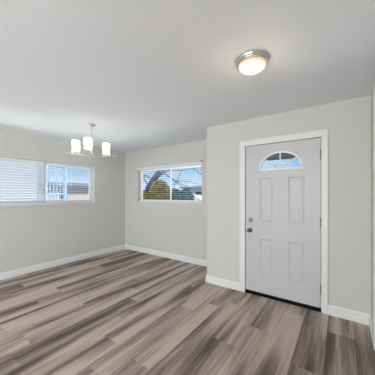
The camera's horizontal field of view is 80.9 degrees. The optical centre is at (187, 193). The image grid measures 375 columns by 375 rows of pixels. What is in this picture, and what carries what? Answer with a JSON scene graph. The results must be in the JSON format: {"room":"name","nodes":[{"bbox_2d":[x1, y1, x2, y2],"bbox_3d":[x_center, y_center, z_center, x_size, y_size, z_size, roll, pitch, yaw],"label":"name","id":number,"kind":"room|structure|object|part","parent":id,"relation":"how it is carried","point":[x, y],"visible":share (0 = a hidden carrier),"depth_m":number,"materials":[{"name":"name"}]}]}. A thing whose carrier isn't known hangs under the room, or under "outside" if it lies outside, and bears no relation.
{"room":"empty living room","nodes":[
{"label":"empty living room","id":0,"kind":"room"},
{"bbox_2d":[0,129,124,272],"bbox_3d":[-4.294,0.171,1.907,0.150,2.444,9.185,0,0,35],"label":"wall","id":1,"kind":"structure","parent":0,"point":[38,234],"depth_m":4.33,"materials":[{"name":"white paint"}]},
{"bbox_2d":[0,162,91,204],"bbox_3d":[-2.742,-0.207,4.174,0.045,0.800,1.980,0,0,35],"label":"window","id":2,"kind":"structure","parent":1,"relation":"in","point":[45,164],"depth_m":4.35,"materials":[{"name":"white plastic"}]},
{"bbox_2d":[0,157,44,204],"bbox_3d":[-2.967,-0.213,3.730,0.059,0.784,0.975,0,0,35],"label":"window blind","id":3,"kind":"object","parent":2,"relation":"attached to","point":[9,185],"visible":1,"depth_m":3.84,"materials":[{"name":"white plastic"}]},
{"bbox_3d":[-2.971,0.172,3.733,0.048,0.014,0.969,0,0,35],"label":"rail","id":4,"kind":"part","parent":3,"relation":"part of","materials":[{"name":"white plastic"}]},
{"bbox_3d":[-2.995,-0.207,3.795,0.016,0.730,0.998,0,0,35],"label":"sash","id":5,"kind":"part","parent":2,"relation":"part of","materials":[{"name":"white plastic"}]},
{"bbox_3d":[-2.471,-0.207,4.572,0.016,0.730,0.948,0,0,35],"label":"sash","id":6,"kind":"part","parent":2,"relation":"part of","materials":[{"name":"white plastic"}]},
{"bbox_2d":[46,162,91,202],"bbox_3d":[-2.403,-0.213,4.532,0.059,0.784,0.905,0,0,35],"label":"window blind","id":7,"kind":"object","parent":2,"relation":"attached to","point":[53,164],"visible":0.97,"depth_m":4.47,"materials":[{"name":"white plastic"}]},
{"bbox_3d":[-2.408,0.172,4.535,0.048,0.014,0.899,0,0,35],"label":"rail","id":8,"kind":"part","parent":7,"relation":"part of","materials":[{"name":"white plastic"}]},
{"bbox_2d":[0,202,95,206],"bbox_3d":[-2.676,0.195,4.129,0.115,0.024,2.022,0,0,35],"label":"sill","id":9,"kind":"structure","parent":1,"relation":"attached to","point":[80,202],"depth_m":4.09,"materials":[{"name":"white paint"}]},
{"bbox_2d":[0,244,124,279],"bbox_3d":[-4.225,1.336,1.859,0.018,0.114,9.185,0,0,35],"label":"baseboard","id":10,"kind":"structure","parent":1,"relation":"attached to","point":[8,274],"depth_m":4.24,"materials":[{"name":"white paint"}]},
{"bbox_2d":[125,140,206,259],"bbox_3d":[-0.412,0.171,4.884,3.081,2.444,0.150,0,0,35],"label":"wall","id":11,"kind":"structure","parent":0,"point":[175,228],"depth_m":4.84,"materials":[{"name":"white paint"}]},
{"bbox_2d":[125,244,206,266],"bbox_3d":[-0.461,1.336,4.816,2.781,0.114,0.018,0,0,35],"label":"baseboard","id":12,"kind":"structure","parent":11,"relation":"attached to","point":[197,261],"depth_m":4.76,"materials":[{"name":"white paint"}]},
{"bbox_2d":[137,201,201,203],"bbox_3d":[-0.443,0.190,4.859,1.834,0.020,0.097,0,0,35],"label":"sill","id":13,"kind":"structure","parent":11,"relation":"attached to","point":[137,201],"depth_m":4.72,"materials":[{"name":"white paint"}]},
{"bbox_2d":[141,165,201,202],"bbox_3d":[-0.402,-0.209,4.917,1.810,0.795,0.045,0,0,35],"label":"window","id":14,"kind":"structure","parent":11,"relation":"in","point":[142,171],"depth_m":4.89,"materials":[{"name":"white plastic"}]},
{"bbox_3d":[-0.741,-0.209,5.142,0.928,0.725,0.016,0,0,35],"label":"sash","id":15,"kind":"part","parent":14,"relation":"part of","materials":[{"name":"white plastic"}]},
{"bbox_2d":[137,160,202,202],"bbox_3d":[-0.447,-0.241,4.843,1.846,0.835,0.090,0,0,35],"label":"window blind","id":16,"kind":"object","parent":14,"relation":"attached to","point":[195,164],"visible":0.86,"depth_m":4.77,"materials":[{"name":"white plastic"}]},
{"bbox_3d":[-0.439,0.169,4.863,1.786,0.014,0.048,0,0,35],"label":"rail","id":17,"kind":"part","parent":16,"relation":"part of","materials":[{"name":"white plastic"}]},
{"bbox_3d":[-0.033,-0.209,4.667,0.848,0.725,0.016,0,0,35],"label":"sash","id":18,"kind":"part","parent":14,"relation":"part of","materials":[{"name":"white plastic"}]},
{"bbox_2d":[144,157,297,171],"bbox_3d":[1.490,-0.697,4.501,7.236,0.080,0.080,0,0,35],"label":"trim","id":19,"kind":"structure","parent":11,"relation":"attached to","point":[290,158],"depth_m":4.30,"materials":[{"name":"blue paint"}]},
{"bbox_2d":[0,0,374,152],"bbox_3d":[-2.275,-1.151,0.488,5.086,0.200,9.485,0,0,35],"label":"ceiling","id":20,"kind":"structure","parent":0,"point":[148,74],"depth_m":1.79,"materials":[{"name":"white paint"}]},
{"bbox_2d":[64,123,114,158],"bbox_3d":[-1.422,-0.789,3.327,0.477,0.524,0.630,0,0,35],"label":"chandelier","id":21,"kind":"object","parent":20,"relation":"hanging from","point":[88,146],"visible":1,"depth_m":3.23,"materials":[{"name":"brushed nickel"},{"name":"frosted white glass"}]},
{"bbox_3d":[-1.651,-0.701,3.252,0.112,0.177,0.112,0,0,35],"label":"lamp shade","id":22,"kind":"part","parent":21,"relation":"part of","materials":[{"name":"white glass"}]},
{"bbox_3d":[-1.409,-0.701,3.119,0.112,0.177,0.112,0,0,35],"label":"lamp shade","id":23,"kind":"part","parent":21,"relation":"part of","materials":[{"name":"white glass"}]},
{"bbox_3d":[-1.271,-0.701,3.438,0.112,0.177,0.112,0,0,35],"label":"lamp shade","id":24,"kind":"part","parent":21,"relation":"part of","materials":[{"name":"white glass"}]},
{"bbox_2d":[236,50,269,74],"bbox_3d":[0.508,-0.997,1.727,0.256,0.109,0.256,0,0,35],"label":"ceiling lamp","id":25,"kind":"object","parent":20,"relation":"attached to","point":[251,62],"visible":1,"depth_m":1.66,"materials":[{"name":"white glass"}]},
{"bbox_3d":[0.508,-0.987,1.727,0.216,0.054,0.216,0,0,35],"label":"lamp shade","id":26,"kind":"part","parent":25,"relation":"part of","materials":[{"name":"white glass"}]},
{"bbox_2d":[0,249,374,374],"bbox_3d":[-2.275,1.396,0.488,4.885,0.006,9.284,0,0,35],"label":"floor","id":27,"kind":"structure","parent":0,"point":[124,311],"depth_m":2.30,"materials":[{"name":"laminate"}]},
{"bbox_2d":[266,153,295,159],"bbox_3d":[1.278,-0.767,4.198,7.236,0.160,0.660,0,0,35],"label":"roof eave","id":28,"kind":"object","parent":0,"point":[277,155],"depth_m":4.03},
{"bbox_2d":[207,95,370,313],"bbox_3d":[1.169,0.171,2.973,2.005,2.444,0.150,0,0,35],"label":"wall","id":29,"kind":"structure","parent":0,"point":[347,122],"depth_m":2.53,"materials":[{"name":"white paint"}]},
{"bbox_2d":[205,275,238,290],"bbox_3d":[0.519,1.336,3.327,0.569,0.114,0.018,0,0,35],"label":"baseboard","id":30,"kind":"structure","parent":29,"relation":"attached to","point":[222,282],"depth_m":3.31,"materials":[{"name":"white paint"}]},
{"bbox_2d":[245,138,320,307],"bbox_3d":[1.196,0.344,2.856,0.929,2.026,0.115,0,0,35],"label":"door","id":31,"kind":"structure","parent":29,"relation":"in","point":[283,228],"depth_m":2.83,"materials":[{"name":"grey paint"}]},
{"bbox_3d":[1.209,-0.436,2.870,0.548,0.250,0.030,0,0,35],"label":"fanlight frame","id":32,"kind":"part","parent":31,"relation":"part of","materials":[{"name":"white paint"}]},
{"bbox_2d":[239,129,327,314],"bbox_3d":[1.231,0.320,2.915,1.070,2.146,0.174,0,0,35],"label":"door frame","id":33,"kind":"structure","parent":29,"relation":"attached to","point":[322,134],"depth_m":2.73,"materials":[{"name":"white paint"}]},
{"bbox_2d":[328,304,370,324],"bbox_3d":[1.784,1.336,2.438,0.384,0.114,0.018,0,0,35],"label":"baseboard","id":34,"kind":"structure","parent":29,"relation":"attached to","point":[356,316],"depth_m":2.43,"materials":[{"name":"white paint"}]},
{"bbox_2d":[371,89,372,320],"bbox_3d":[-0.400,0.171,-1.137,0.150,2.444,8.680,0,0,35],"label":"wall","id":35,"kind":"structure","parent":0,"point":[372,89],"depth_m":2.21,"materials":[{"name":"white paint"}]},
{"bbox_2d":[369,315,372,342],"bbox_3d":[1.825,1.336,2.177,0.018,0.114,0.400,0,0,35],"label":"baseboard","id":36,"kind":"structure","parent":35,"relation":"attached to","point":[370,317],"depth_m":2.20,"materials":[{"name":"white paint"}]},
{"bbox_2d":[373,83,374,350],"bbox_3d":[1.408,0.208,1.583,0.018,2.370,1.050,0,0,35],"label":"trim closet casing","id":37,"kind":"structure","parent":35,"relation":"attached to","point":[374,83],"depth_m":1.96,"materials":[{"name":"white paint"}]},
{"label":"outside","id":38,"kind":"structure","parent":0,"visible":0},
{"bbox_3d":[19.622,1.673,54.039,110.000,0.200,69.000,0,0,35],"label":"lawn","id":39,"kind":"structure","parent":38,"visible":0},
{"bbox_2d":[172,188,180,199],"bbox_3d":[-2.374,0.312,34.689,3.607,2.539,3.586,0,0,35],"label":"tree","id":40,"kind":"object","parent":39,"relation":"on","point":[174,195],"visible":0.34,"depth_m":33.64,"materials":[{"name":"green plant"}]},
{"bbox_2d":[180,186,201,194],"bbox_3d":[4.810,0.023,38.169,9.000,3.100,9.000,0,0,35],"label":"house","id":41,"kind":"structure","parent":39,"relation":"on","point":[197,190],"depth_m":35.66,"materials":[{"name":"white paint"}]},
{"bbox_2d":[186,195,201,199],"bbox_3d":[0.690,0.834,27.621,4.520,1.479,1.800,0,0,35],"label":"car","id":42,"kind":"object","parent":39,"relation":"on","point":[197,196],"visible":0.03,"depth_m":26.70,"materials":[{"name":"paint"}]},
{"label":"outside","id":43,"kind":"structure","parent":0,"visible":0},
{"bbox_3d":[-20.034,1.673,-2.427,110.000,0.200,53.000,0,0,35],"label":"lawn","id":44,"kind":"structure","parent":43,"visible":0},
{"bbox_2d":[0,161,36,200],"bbox_3d":[-11.741,-0.077,6.076,7.840,3.300,10.490,0,0,35],"label":"house","id":45,"kind":"structure","parent":44,"relation":"on","point":[0,161],"depth_m":7.60,"materials":[{"name":"white paint"}]},
{"bbox_2d":[46,165,66,200],"bbox_3d":[-3.912,0.323,6.535,0.115,2.500,0.600,0,0,35],"label":"slatted screen","id":46,"kind":"object","parent":44,"relation":"on","point":[65,168],"visible":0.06,"depth_m":6.60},
{"bbox_3d":[-4.043,0.323,6.297,0.055,2.500,0.060,0,0,35],"label":"post","id":47,"kind":"part","parent":46,"relation":"part of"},
{"bbox_3d":[-3.732,0.323,6.739,0.055,2.500,0.060,0,0,35],"label":"post","id":48,"kind":"part","parent":46,"relation":"part of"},
{"bbox_2d":[37,182,88,200],"bbox_3d":[-14.441,0.098,25.111,8.500,2.950,8.500,0,0,35],"label":"house","id":49,"kind":"structure","parent":44,"relation":"on","point":[70,186],"depth_m":22.49,"materials":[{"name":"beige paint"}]},
{"bbox_2d":[147,179,169,199],"bbox_3d":[-1.366,0.407,10.839,1.275,2.339,1.280,0,0,35],"label":"shrub","id":50,"kind":"object","parent":44,"relation":"on","point":[156,190],"visible":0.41,"depth_m":10.53,"materials":[{"name":"green plant"}]},
{"bbox_2d":[175,189,193,199],"bbox_3d":[-0.137,0.641,10.975,1.032,1.870,1.052,0,0,35],"label":"shrub","id":51,"kind":"object","parent":44,"relation":"on","point":[182,196],"visible":0.3,"depth_m":10.86,"materials":[{"name":"green plant"}]},
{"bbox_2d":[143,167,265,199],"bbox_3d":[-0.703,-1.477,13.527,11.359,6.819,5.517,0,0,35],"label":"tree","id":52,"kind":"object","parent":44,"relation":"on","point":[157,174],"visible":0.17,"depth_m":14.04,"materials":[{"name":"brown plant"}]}
]}

